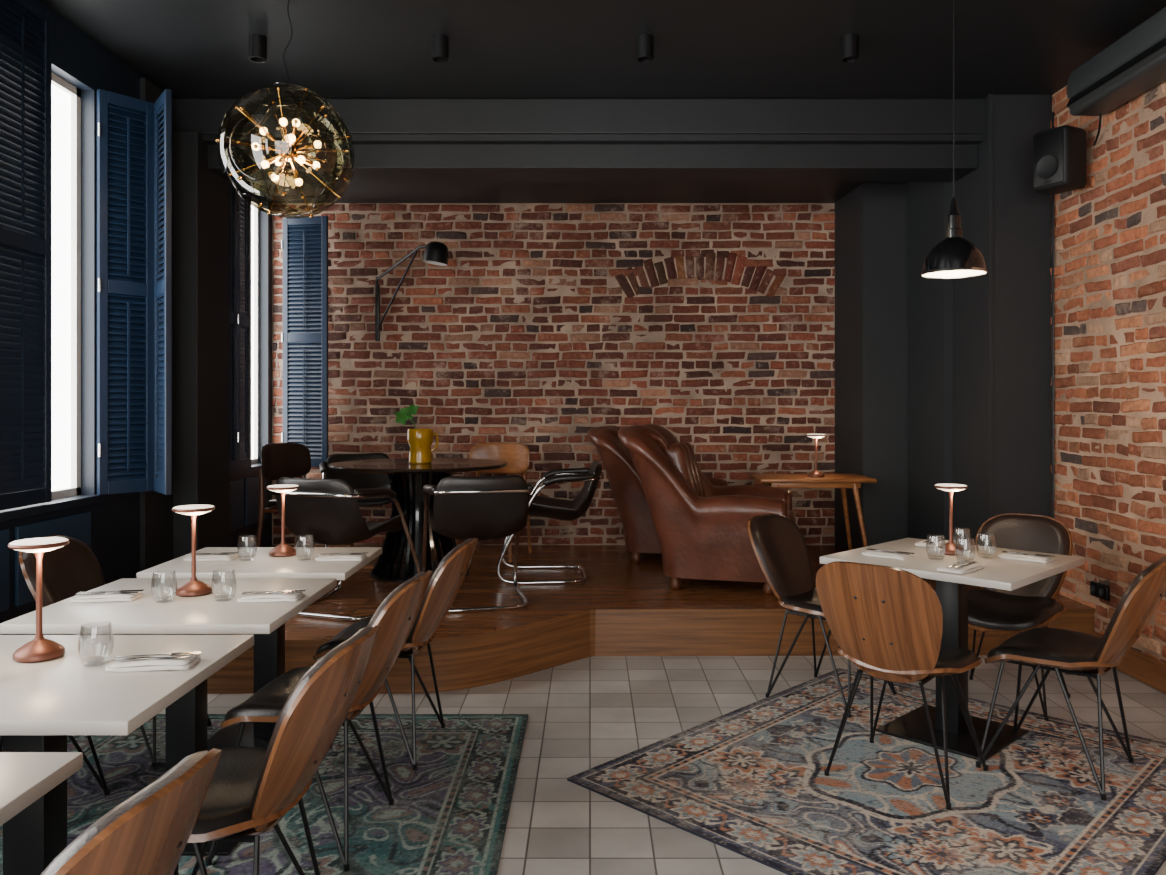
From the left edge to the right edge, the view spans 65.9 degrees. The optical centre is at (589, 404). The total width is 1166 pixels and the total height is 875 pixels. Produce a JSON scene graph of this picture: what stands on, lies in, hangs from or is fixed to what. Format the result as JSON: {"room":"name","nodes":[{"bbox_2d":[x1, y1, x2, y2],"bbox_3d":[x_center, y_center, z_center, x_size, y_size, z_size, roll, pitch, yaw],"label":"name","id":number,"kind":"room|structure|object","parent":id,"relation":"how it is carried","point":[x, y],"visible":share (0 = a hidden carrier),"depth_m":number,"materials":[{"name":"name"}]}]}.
{"room":"restaurant","nodes":[
{"label":"restaurant","id":0,"kind":"room"},
{"bbox_2d":[0,0,271,634],"bbox_3d":[-2.720,-0.250,2.730,0.320,3.320,9.860,0,0,0],"label":"wall","id":1,"kind":"structure","parent":0,"point":[109,524],"depth_m":4.72,"materials":[{"name":"black paint"}]},
{"bbox_2d":[0,0,51,510],"bbox_3d":[-2.574,-0.705,4.054,0.043,2.330,0.471,0,0,0],"label":"window shutter","id":2,"kind":"object","parent":1,"relation":"attached to","point":[25,25],"visible":1,"depth_m":4.08,"materials":[{"name":"blue wood"}]},
{"bbox_2d":[52,73,80,499],"bbox_3d":[-2.700,-0.590,4.035,0.060,2.120,1.370,0,0,0],"label":"window","id":3,"kind":"structure","parent":1,"relation":"in","point":[66,98],"depth_m":4.64,"materials":[{"name":"white glass"}]},
{"bbox_2d":[97,89,153,494],"bbox_3d":[-2.477,-0.590,4.809,0.043,2.120,0.298,0,0,38],"label":"window shutter","id":4,"kind":"object","parent":1,"relation":"attached to","point":[125,163],"visible":1,"depth_m":4.80,"materials":[{"name":"blue wood"}]},
{"bbox_2d":[154,89,171,494],"bbox_3d":[-2.297,-0.590,4.819,0.043,2.120,0.306,0,0,-37],"label":"window shutter","id":5,"kind":"object","parent":1,"relation":"attached to","point":[162,286],"visible":1,"depth_m":4.78,"materials":[{"name":"blue wood"}]},
{"bbox_2d":[140,78,229,571],"bbox_3d":[-2.510,-0.372,5.625,0.180,3.035,0.850,0,0,0],"label":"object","id":6,"kind":"structure","parent":1,"relation":"attached to","point":[200,196],"depth_m":5.55,"materials":[{"name":"paint"}]},
{"bbox_2d":[230,182,236,470],"bbox_3d":[-2.574,-0.590,6.392,0.043,2.120,0.316,0,0,0],"label":"window shutter","id":7,"kind":"object","parent":1,"relation":"attached to","point":[233,192],"visible":0.3,"depth_m":6.50,"materials":[{"name":"blue wood"}]},
{"bbox_2d":[237,182,250,469],"bbox_3d":[-2.574,-0.590,6.684,0.043,2.120,0.271,0,0,0],"label":"window shutter","id":8,"kind":"object","parent":1,"relation":"attached to","point":[243,207],"visible":0.88,"depth_m":6.68,"materials":[{"name":"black wood"}]},
{"bbox_2d":[251,196,258,464],"bbox_3d":[-2.700,-0.590,6.745,0.060,2.120,1.050,0,0,0],"label":"window","id":9,"kind":"structure","parent":1,"relation":"in","point":[254,211],"depth_m":7.23,"materials":[{"name":"white glass"}]},
{"bbox_2d":[281,216,327,466],"bbox_3d":[-2.259,-0.500,7.124,0.381,1.980,0.043,0,0,9],"label":"window shutter","id":10,"kind":"object","parent":1,"relation":"attached to","point":[304,244],"visible":0.84,"depth_m":7.12,"materials":[{"name":"blue wood"}]},
{"bbox_2d":[272,203,834,544],"bbox_3d":[-0.291,-0.253,7.450,4.627,2.800,0.219,0,0,0],"label":"wall","id":11,"kind":"structure","parent":0,"point":[712,325],"depth_m":7.36,"materials":[{"name":"brick"}]},
{"bbox_2d":[375,242,448,340],"bbox_3d":[-1.443,-0.882,7.044,0.840,0.724,0.193,0,0,35],"label":"wall lamp","id":12,"kind":"object","parent":11,"relation":"attached to","point":[435,253],"visible":1,"depth_m":6.99,"materials":[{"name":"black metal"}]},
{"bbox_2d":[0,656,1165,874],"bbox_3d":[0.125,1.460,2.730,6.050,0.100,9.860,0,0,0],"label":"floor","id":13,"kind":"structure","parent":0,"point":[587,713],"depth_m":4.13,"materials":[{"name":"tile"}]},
{"bbox_2d":[0,714,527,874],"bbox_3d":[-1.255,1.405,2.630,1.950,0.009,2.900,0,0,0],"label":"area rug","id":14,"kind":"object","parent":13,"relation":"on","point":[448,815],"visible":0.43,"depth_m":3.20,"materials":[{"name":"carpet"}]},
{"bbox_2d":[0,752,82,825],"bbox_3d":[-1.355,1.026,1.345,0.810,0.750,0.690,0,0,0],"label":"dining table","id":15,"kind":"object","parent":14,"relation":"on","point":[25,777],"visible":1,"depth_m":1.59,"materials":[{"name":"laminate"}]},
{"bbox_2d":[0,735,109,795],"bbox_3d":[-2.026,0.976,2.995,0.650,0.850,0.523,0,0,-3],"label":"dining chair","id":16,"kind":"object","parent":14,"relation":"on","point":[101,780],"visible":0.02,"depth_m":3.20,"materials":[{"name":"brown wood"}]},
{"bbox_2d":[19,535,210,767],"bbox_3d":[-1.976,0.976,3.725,0.650,0.850,0.523,0,0,3],"label":"dining chair","id":17,"kind":"object","parent":14,"relation":"on","point":[68,570],"visible":0.24,"depth_m":3.71,"materials":[{"name":"brown leather"}]},
{"bbox_2d":[0,635,253,874],"bbox_3d":[-1.355,1.026,2.200,0.810,0.750,0.700,0,0,0],"label":"dining table","id":18,"kind":"object","parent":14,"relation":"on","point":[43,703],"visible":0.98,"depth_m":2.15,"materials":[{"name":"laminate"}]},
{"bbox_2d":[8,537,69,662],"bbox_3d":[-1.420,0.499,2.320,0.137,0.301,0.137,0,0,0],"label":"table lamp","id":19,"kind":"object","parent":18,"relation":"on","point":[40,649],"visible":1,"depth_m":2.30,"materials":[{"name":"orange metal"}]},
{"bbox_2d":[105,653,200,671],"bbox_3d":[-1.090,0.640,2.250,0.200,0.020,0.110,0,0,-6],"label":"folded napkin","id":20,"kind":"object","parent":18,"relation":"on","point":[185,663],"visible":0.81,"depth_m":2.21,"materials":[{"name":"fabric"}]},
{"bbox_2d":[112,656,195,660],"bbox_3d":[-1.081,0.628,2.233,0.195,0.004,0.016,0,0,-7],"label":"knife","id":21,"kind":"object","parent":20,"relation":"on","point":[177,657],"visible":1,"depth_m":2.23,"materials":[{"name":"metal"}]},
{"bbox_2d":[115,651,202,657],"bbox_3d":[-1.085,0.629,2.266,0.202,0.002,0.022,0,0,-10],"label":"fork","id":22,"kind":"object","parent":20,"relation":"on","point":[200,652],"visible":1,"depth_m":2.27,"materials":[{"name":"metal"}]},
{"bbox_2d":[41,748,221,874],"bbox_3d":[-0.914,0.976,1.371,0.650,0.850,0.523,0,0,6],"label":"dining chair","id":23,"kind":"object","parent":14,"relation":"on","point":[149,832],"visible":1,"depth_m":1.28,"materials":[{"name":"brown wood"}]},
{"bbox_2d":[0,578,336,855],"bbox_3d":[-1.355,1.026,3.025,0.810,0.750,0.710,0,0,0],"label":"dining table","id":24,"kind":"object","parent":14,"relation":"on","point":[186,718],"visible":0.59,"depth_m":2.91,"materials":[{"name":"laminate"}]},
{"bbox_2d":[70,590,142,602],"bbox_3d":[-1.620,0.640,3.020,0.200,0.020,0.110,0,0,-6],"label":"folded napkin","id":25,"kind":"object","parent":24,"relation":"on","point":[132,596],"visible":0.88,"depth_m":2.98,"materials":[{"name":"fabric"}]},
{"bbox_2d":[76,592,138,594],"bbox_3d":[-1.611,0.628,3.003,0.195,0.004,0.016,0,0,-7],"label":"knife","id":26,"kind":"object","parent":25,"relation":"on","point":[101,592],"visible":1,"depth_m":3.00,"materials":[{"name":"metal"}]},
{"bbox_2d":[78,589,143,592],"bbox_3d":[-1.615,0.629,3.036,0.202,0.002,0.022,0,0,-10],"label":"fork","id":27,"kind":"object","parent":25,"relation":"on","point":[143,589],"visible":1,"depth_m":3.03,"materials":[{"name":"metal"}]},
{"bbox_2d":[172,505,214,596],"bbox_3d":[-1.365,0.499,3.100,0.137,0.301,0.137,0,0,0],"label":"table lamp","id":28,"kind":"object","parent":24,"relation":"on","point":[194,587],"visible":0.99,"depth_m":3.08,"materials":[{"name":"orange metal"}]},
{"bbox_2d":[237,592,303,601],"bbox_3d":[-1.070,0.640,3.020,0.200,0.020,0.110,0,0,-3],"label":"folded napkin","id":29,"kind":"object","parent":24,"relation":"on","point":[247,597],"visible":0.82,"depth_m":2.97,"materials":[{"name":"fabric"}]},
{"bbox_2d":[241,592,301,594],"bbox_3d":[-1.062,0.628,3.003,0.195,0.004,0.016,0,0,-4],"label":"knife","id":30,"kind":"object","parent":29,"relation":"on","point":[262,592],"visible":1,"depth_m":3.00,"materials":[{"name":"metal"}]},
{"bbox_2d":[243,590,305,592],"bbox_3d":[-1.065,0.629,3.036,0.202,0.002,0.022,0,0,-8],"label":"fork","id":31,"kind":"object","parent":29,"relation":"on","point":[284,590],"visible":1,"depth_m":3.03,"materials":[{"name":"metal"}]},
{"bbox_2d":[137,547,381,748],"bbox_3d":[-1.355,1.026,3.805,0.810,0.750,0.630,0,0,0],"label":"dining table","id":32,"kind":"object","parent":14,"relation":"on","point":[269,649],"visible":0.59,"depth_m":3.74,"materials":[{"name":"laminate"}]},
{"bbox_2d":[183,554,237,560],"bbox_3d":[-1.600,0.640,3.800,0.200,0.020,0.110,0,0,-3],"label":"folded napkin","id":33,"kind":"object","parent":32,"relation":"on","point":[198,557],"visible":0.81,"depth_m":3.75,"materials":[{"name":"fabric"}]},
{"bbox_2d":[187,554,234,554],"bbox_3d":[-1.592,0.628,3.783,0.195,0.004,0.016,0,0,-4],"label":"knife","id":34,"kind":"object","parent":33,"relation":"on","point":[187,554],"visible":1,"depth_m":3.78,"materials":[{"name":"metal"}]},
{"bbox_2d":[189,552,238,553],"bbox_3d":[-1.595,0.629,3.816,0.202,0.002,0.022,0,0,-8],"label":"fork","id":35,"kind":"object","parent":33,"relation":"on","point":[224,552],"visible":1,"depth_m":3.81,"materials":[{"name":"metal"}]},
{"bbox_2d":[267,484,298,556],"bbox_3d":[-1.330,0.499,3.900,0.137,0.301,0.137,0,0,0],"label":"table lamp","id":36,"kind":"object","parent":32,"relation":"on","point":[282,550],"visible":1,"depth_m":3.88,"materials":[{"name":"orange metal"}]},
{"bbox_2d":[315,554,366,560],"bbox_3d":[-1.050,0.640,3.800,0.200,0.020,0.110,0,0,0],"label":"folded napkin","id":37,"kind":"object","parent":32,"relation":"on","point":[320,557],"visible":0.87,"depth_m":3.75,"materials":[{"name":"fabric"}]},
{"bbox_2d":[318,554,364,554],"bbox_3d":[-1.042,0.628,3.782,0.195,0.004,0.016,0,0,-1],"label":"knife","id":38,"kind":"object","parent":37,"relation":"on","point":[318,554],"visible":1,"depth_m":3.78,"materials":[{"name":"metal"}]},
{"bbox_2d":[319,552,367,553],"bbox_3d":[-1.044,0.629,3.816,0.202,0.002,0.022,0,0,-5],"label":"fork","id":39,"kind":"object","parent":37,"relation":"on","point":[363,552],"visible":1,"depth_m":3.81,"materials":[{"name":"metal"}]},
{"bbox_2d":[149,625,380,874],"bbox_3d":[-0.844,0.976,2.192,0.650,0.850,0.523,0,0,5],"label":"dining chair","id":40,"kind":"object","parent":14,"relation":"on","point":[251,790],"visible":0.81,"depth_m":2.06,"materials":[{"name":"brown wood"}]},
{"bbox_2d":[206,570,432,871],"bbox_3d":[-0.844,0.976,2.942,0.650,0.850,0.523,0,0,5],"label":"dining chair","id":41,"kind":"object","parent":14,"relation":"on","point":[396,615],"visible":0.66,"depth_m":2.80,"materials":[{"name":"brown wood"}]},
{"bbox_2d":[313,537,477,769],"bbox_3d":[-0.784,0.976,3.692,0.650,0.850,0.523,0,0,5],"label":"dining chair","id":42,"kind":"object","parent":14,"relation":"on","point":[447,578],"visible":0.71,"depth_m":3.54,"materials":[{"name":"brown wood"}]},
{"bbox_2d":[208,545,1094,692],"bbox_3d":[0.120,1.278,5.874,5.440,0.265,2.972,0,0,0],"label":"wooden platform","id":43,"kind":"object","parent":13,"relation":"on","point":[623,607],"visible":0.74,"depth_m":5.05,"materials":[{"name":"brown wood"}]},
{"bbox_2d":[256,443,353,546],"bbox_3d":[-1.930,0.703,6.107,0.496,0.882,0.508,0,0,19],"label":"wooden chair","id":44,"kind":"object","parent":43,"relation":"on","point":[278,460],"visible":0.52,"depth_m":6.15,"materials":[{"name":"brown wood"}]},
{"bbox_2d":[272,477,420,620],"bbox_3d":[-1.365,0.764,5.032,0.613,0.760,0.694,0,0,21],"label":"armchair","id":45,"kind":"object","parent":43,"relation":"on","point":[327,511],"visible":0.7,"depth_m":4.76,"materials":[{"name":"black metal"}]},
{"bbox_2d":[319,453,405,557],"bbox_3d":[-1.742,0.764,6.869,0.613,0.760,0.694,0,0,-19],"label":"armchair","id":46,"kind":"object","parent":43,"relation":"on","point":[356,480],"visible":0.34,"depth_m":7.09,"materials":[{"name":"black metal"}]},
{"bbox_2d":[328,458,507,582],"bbox_3d":[-1.160,0.770,6.130,1.200,0.750,1.200,0,0,0],"label":"round table","id":47,"kind":"object","parent":43,"relation":"on","point":[388,567],"visible":0.59,"depth_m":5.95,"materials":[{"name":"black wood"}]},
{"bbox_2d":[395,404,438,463],"bbox_3d":[-1.173,0.194,6.093,0.224,0.399,0.197,0,0,-44],"label":"flower vase","id":48,"kind":"object","parent":47,"relation":"on","point":[420,441],"visible":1,"depth_m":6.04,"materials":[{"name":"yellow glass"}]},
{"bbox_2d":[422,475,533,612],"bbox_3d":[-0.656,0.764,5.201,0.613,0.760,0.694,0,0,-14],"label":"armchair","id":49,"kind":"object","parent":43,"relation":"on","point":[489,507],"visible":0.9,"depth_m":4.93,"materials":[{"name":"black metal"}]},
{"bbox_2d":[455,443,531,561],"bbox_3d":[-0.736,0.719,6.819,0.489,0.849,0.477,0,0,14],"label":"wooden chair","id":50,"kind":"object","parent":43,"relation":"on","point":[517,455],"visible":0.35,"depth_m":6.99,"materials":[{"name":"brown wood"}]},
{"bbox_2d":[497,461,602,584],"bbox_3d":[-0.261,0.764,6.021,0.694,0.760,0.613,0,0,-3],"label":"armchair","id":51,"kind":"object","parent":43,"relation":"on","point":[555,508],"visible":0.94,"depth_m":5.81,"materials":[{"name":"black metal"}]},
{"bbox_2d":[587,425,727,562],"bbox_3d":[0.529,0.652,6.798,1.060,0.986,0.886,0,0,9],"label":"armchair","id":52,"kind":"object","parent":43,"relation":"on","point":[640,535],"visible":0.38,"depth_m":6.45,"materials":[{"name":"leather"}]},
{"bbox_2d":[618,424,794,594],"bbox_3d":[0.758,0.637,5.831,1.092,1.017,0.914,0,0,15],"label":"armchair","id":53,"kind":"object","parent":43,"relation":"on","point":[701,527],"visible":0.81,"depth_m":5.46,"materials":[{"name":"leather"}]},
{"bbox_2d":[748,473,876,549],"bbox_3d":[1.570,0.825,6.420,0.800,0.638,0.500,0,0,0],"label":"side table","id":54,"kind":"object","parent":43,"relation":"on","point":[843,481],"visible":0.77,"depth_m":6.25,"materials":[{"name":"brown wood"}]},
{"bbox_2d":[806,434,825,476],"bbox_3d":[1.590,0.354,6.330,0.137,0.301,0.137,0,0,0],"label":"table lamp","id":55,"kind":"object","parent":54,"relation":"on","point":[815,473],"visible":1,"depth_m":6.30,"materials":[{"name":"orange metal"}]},
{"bbox_2d":[567,668,1165,874],"bbox_3d":[1.236,1.405,3.472,1.740,0.009,2.000,0,0,45],"label":"area rug","id":56,"kind":"object","parent":13,"relation":"on","point":[749,781],"visible":0.87,"depth_m":3.25,"materials":[{"name":"fabric"}]},
{"bbox_2d":[748,513,896,717],"bbox_3d":[1.107,0.985,4.414,0.650,0.850,0.523,0,0,44],"label":"dining chair","id":57,"kind":"object","parent":56,"relation":"on","point":[779,546],"visible":0.68,"depth_m":4.46,"materials":[{"name":"black leather"}]},
{"bbox_2d":[816,561,987,809],"bbox_3d":[1.150,0.976,3.362,0.523,0.850,0.650,0,0,40],"label":"dining chair","id":58,"kind":"object","parent":56,"relation":"on","point":[887,621],"visible":1,"depth_m":3.19,"materials":[{"name":"brown wood"}]},
{"bbox_2d":[820,538,1084,760],"bbox_3d":[1.550,1.026,3.855,0.800,0.750,0.800,0,0,-44],"label":"dining table","id":59,"kind":"object","parent":56,"relation":"on","point":[997,572],"visible":0.67,"depth_m":3.80,"materials":[{"name":"laminate"}]},
{"bbox_2d":[862,550,913,559],"bbox_3d":[1.280,0.640,3.870,0.110,0.020,0.200,0,0,-44],"label":"folded napkin","id":60,"kind":"object","parent":59,"relation":"on","point":[868,552],"visible":0.86,"depth_m":3.83,"materials":[{"name":"fabric"}]},
{"bbox_2d":[866,549,909,554],"bbox_3d":[1.272,0.628,3.852,0.195,0.004,0.016,0,0,45],"label":"knife","id":61,"kind":"object","parent":60,"relation":"on","point":[866,549],"visible":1,"depth_m":3.86,"materials":[{"name":"metal"}]},
{"bbox_2d":[868,548,914,553],"bbox_3d":[1.295,0.629,3.876,0.202,0.002,0.022,0,0,41],"label":"fork","id":62,"kind":"object","parent":60,"relation":"on","point":[868,548],"visible":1,"depth_m":3.86,"materials":[{"name":"metal"}]},
{"bbox_2d":[915,539,948,547],"bbox_3d":[1.600,0.640,4.180,0.200,0.020,0.110,0,0,-43],"label":"folded napkin","id":63,"kind":"object","parent":59,"relation":"on","point":[939,543],"visible":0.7,"depth_m":4.13,"materials":[{"name":"fabric"}]},
{"bbox_2d":[934,484,967,554],"bbox_3d":[1.580,0.499,3.940,0.137,0.301,0.137,0,0,0],"label":"table lamp","id":64,"kind":"object","parent":59,"relation":"on","point":[951,548],"visible":1,"depth_m":3.92,"materials":[{"name":"orange metal"}]},
{"bbox_2d":[937,562,982,573],"bbox_3d":[1.460,0.640,3.550,0.200,0.020,0.110,0,0,-43],"label":"folded napkin","id":65,"kind":"object","parent":59,"relation":"on","point":[966,569],"visible":0.87,"depth_m":3.51,"materials":[{"name":"fabric"}]},
{"bbox_2d":[947,560,967,566],"bbox_3d":[1.454,0.629,3.566,0.022,0.002,0.202,0,0,42],"label":"fork","id":66,"kind":"object","parent":65,"relation":"on","point":[962,561],"visible":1,"depth_m":3.59,"materials":[{"name":"metal"}]},
{"bbox_2d":[953,561,975,567],"bbox_3d":[1.478,0.628,3.542,0.195,0.004,0.016,0,0,-44],"label":"knife","id":67,"kind":"object","parent":65,"relation":"on","point":[973,561],"visible":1,"depth_m":3.53,"materials":[{"name":"metal"}]},
{"bbox_2d":[998,553,1053,562],"bbox_3d":[1.840,0.640,3.800,0.110,0.020,0.200,0,0,-44],"label":"folded napkin","id":68,"kind":"object","parent":59,"relation":"on","point":[1002,555],"visible":0.9,"depth_m":3.76,"materials":[{"name":"fabric"}]},
{"bbox_2d":[1002,551,1050,557],"bbox_3d":[1.832,0.628,3.782,0.195,0.004,0.016,0,0,45],"label":"knife","id":69,"kind":"object","parent":68,"relation":"on","point":[1002,551],"visible":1,"depth_m":3.78,"materials":[{"name":"metal"}]},
{"bbox_2d":[1005,551,1054,556],"bbox_3d":[1.855,0.629,3.806,0.202,0.002,0.022,0,0,41],"label":"fork","id":70,"kind":"object","parent":68,"relation":"on","point":[1005,551],"visible":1,"depth_m":3.78,"materials":[{"name":"metal"}]},
{"bbox_2d":[968,513,1072,720],"bbox_3d":[2.050,0.985,4.378,0.523,0.850,0.650,0,0,40],"label":"dining chair","id":71,"kind":"object","parent":56,"relation":"on","point":[1033,605],"visible":0.71,"depth_m":4.39,"materials":[{"name":"black leather"}]},
{"bbox_2d":[976,556,1165,799],"bbox_3d":[1.876,0.976,3.448,0.650,0.850,0.523,0,0,42],"label":"dining chair","id":72,"kind":"object","parent":56,"relation":"on","point":[1069,652],"visible":1,"depth_m":3.32,"materials":[{"name":"brown wood"}]},
{"bbox_2d":[39,0,1165,202],"bbox_3d":[0.125,-1.830,2.730,6.050,0.360,9.860,0,0,0],"label":"ceiling","id":73,"kind":"structure","parent":0,"point":[188,48],"depth_m":4.90,"materials":[{"name":"paint"}]},
{"bbox_2d":[249,34,266,62],"bbox_3d":[-1.726,-1.853,4.680,0.090,0.115,0.090,0,0,0],"label":"ceiling spotlight","id":74,"kind":"object","parent":73,"relation":"attached to","point":[257,43],"depth_m":4.64,"materials":[{"name":"black metal"}]},
{"bbox_2d":[215,0,353,217],"bbox_3d":[-1.414,-1.392,4.199,0.606,1.036,0.610,0,0,0],"label":"globe pendant lamp","id":75,"kind":"object","parent":73,"relation":"hanging from","point":[287,151],"visible":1,"depth_m":4.18,"materials":[{"name":"gold metal"}]},
{"bbox_2d":[431,34,448,62],"bbox_3d":[-0.780,-1.853,4.680,0.090,0.115,0.090,0,0,0],"label":"ceiling spotlight","id":76,"kind":"object","parent":73,"relation":"attached to","point":[439,42],"depth_m":4.64,"materials":[{"name":"black metal"}]},
{"bbox_2d":[173,98,984,181],"bbox_3d":[0.125,-1.705,5.830,5.450,0.410,0.460,0,0,0],"label":"ceiling beam","id":77,"kind":"structure","parent":73,"relation":"attached to","point":[372,162],"depth_m":5.61,"materials":[{"name":"black paint"}]},
{"bbox_2d":[636,34,653,62],"bbox_3d":[0.286,-1.853,4.680,0.090,0.115,0.090,0,0,0],"label":"ceiling spotlight","id":78,"kind":"object","parent":73,"relation":"attached to","point":[644,42],"depth_m":4.64,"materials":[{"name":"black metal"}]},
{"bbox_2d":[841,34,858,62],"bbox_3d":[1.352,-1.853,4.680,0.090,0.115,0.090,0,0,0],"label":"ceiling spotlight","id":79,"kind":"object","parent":73,"relation":"attached to","point":[850,42],"depth_m":4.65,"materials":[{"name":"black metal"}]},
{"bbox_2d":[921,0,987,278],"bbox_3d":[1.560,-1.235,3.860,0.266,1.350,0.266,0,0,0],"label":"dome pendant lamp","id":80,"kind":"object","parent":73,"relation":"hanging from","point":[955,256],"visible":1,"depth_m":3.81,"materials":[{"name":"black metal"}]},
{"bbox_2d":[835,94,1050,550],"bbox_3d":[2.298,-0.383,6.401,0.364,3.055,2.002,0,0,-22],"label":"wall","id":81,"kind":"structure","parent":0,"point":[938,381],"depth_m":6.10,"materials":[{"name":"paint"}]},
{"bbox_2d":[1050,80,1165,662],"bbox_3d":[2.939,-0.250,1.779,0.222,3.335,7.571,0,0,0],"label":"wall","id":82,"kind":"structure","parent":0,"point":[1110,232],"depth_m":4.91,"materials":[{"name":"orange brick"}]},
{"bbox_2d":[1052,112,1053,517],"bbox_3d":[2.830,-0.330,5.500,0.014,2.920,0.014,0,0,0],"label":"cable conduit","id":83,"kind":"object","parent":82,"relation":"attached to","point":[1052,112],"visible":0.65,"depth_m":5.50,"materials":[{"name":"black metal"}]},
{"bbox_2d":[1033,125,1085,194],"bbox_3d":[2.686,-1.390,5.129,0.263,0.340,0.220,0,0,-29],"label":"wall speaker","id":84,"kind":"object","parent":82,"relation":"attached to","point":[1059,153],"visible":1,"depth_m":5.04,"materials":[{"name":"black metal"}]},
{"bbox_2d":[1090,581,1109,600],"bbox_3d":[2.825,1.030,4.992,0.025,0.080,0.165,0,0,0],"label":"power outlet","id":85,"kind":"object","parent":82,"relation":"attached to","point":[1099,590],"visible":1,"depth_m":4.97,"materials":[{"name":"black plastic"}]},
{"bbox_2d":[1066,7,1165,145],"bbox_3d":[2.719,-1.646,4.496,0.234,0.383,1.113,0,0,0],"label":"air conditioner","id":86,"kind":"object","parent":82,"relation":"attached to","point":[1135,63],"visible":1,"depth_m":4.49,"materials":[{"name":"grey plastic"}]},
{"bbox_2d":[1090,632,1165,693],"bbox_3d":[2.821,1.340,1.525,0.033,0.140,7.050,0,0,0],"label":"baseboard","id":87,"kind":"structure","parent":82,"relation":"attached to","point":[1151,671],"depth_m":4.56,"materials":[{"name":"brown wood"}]}
]}

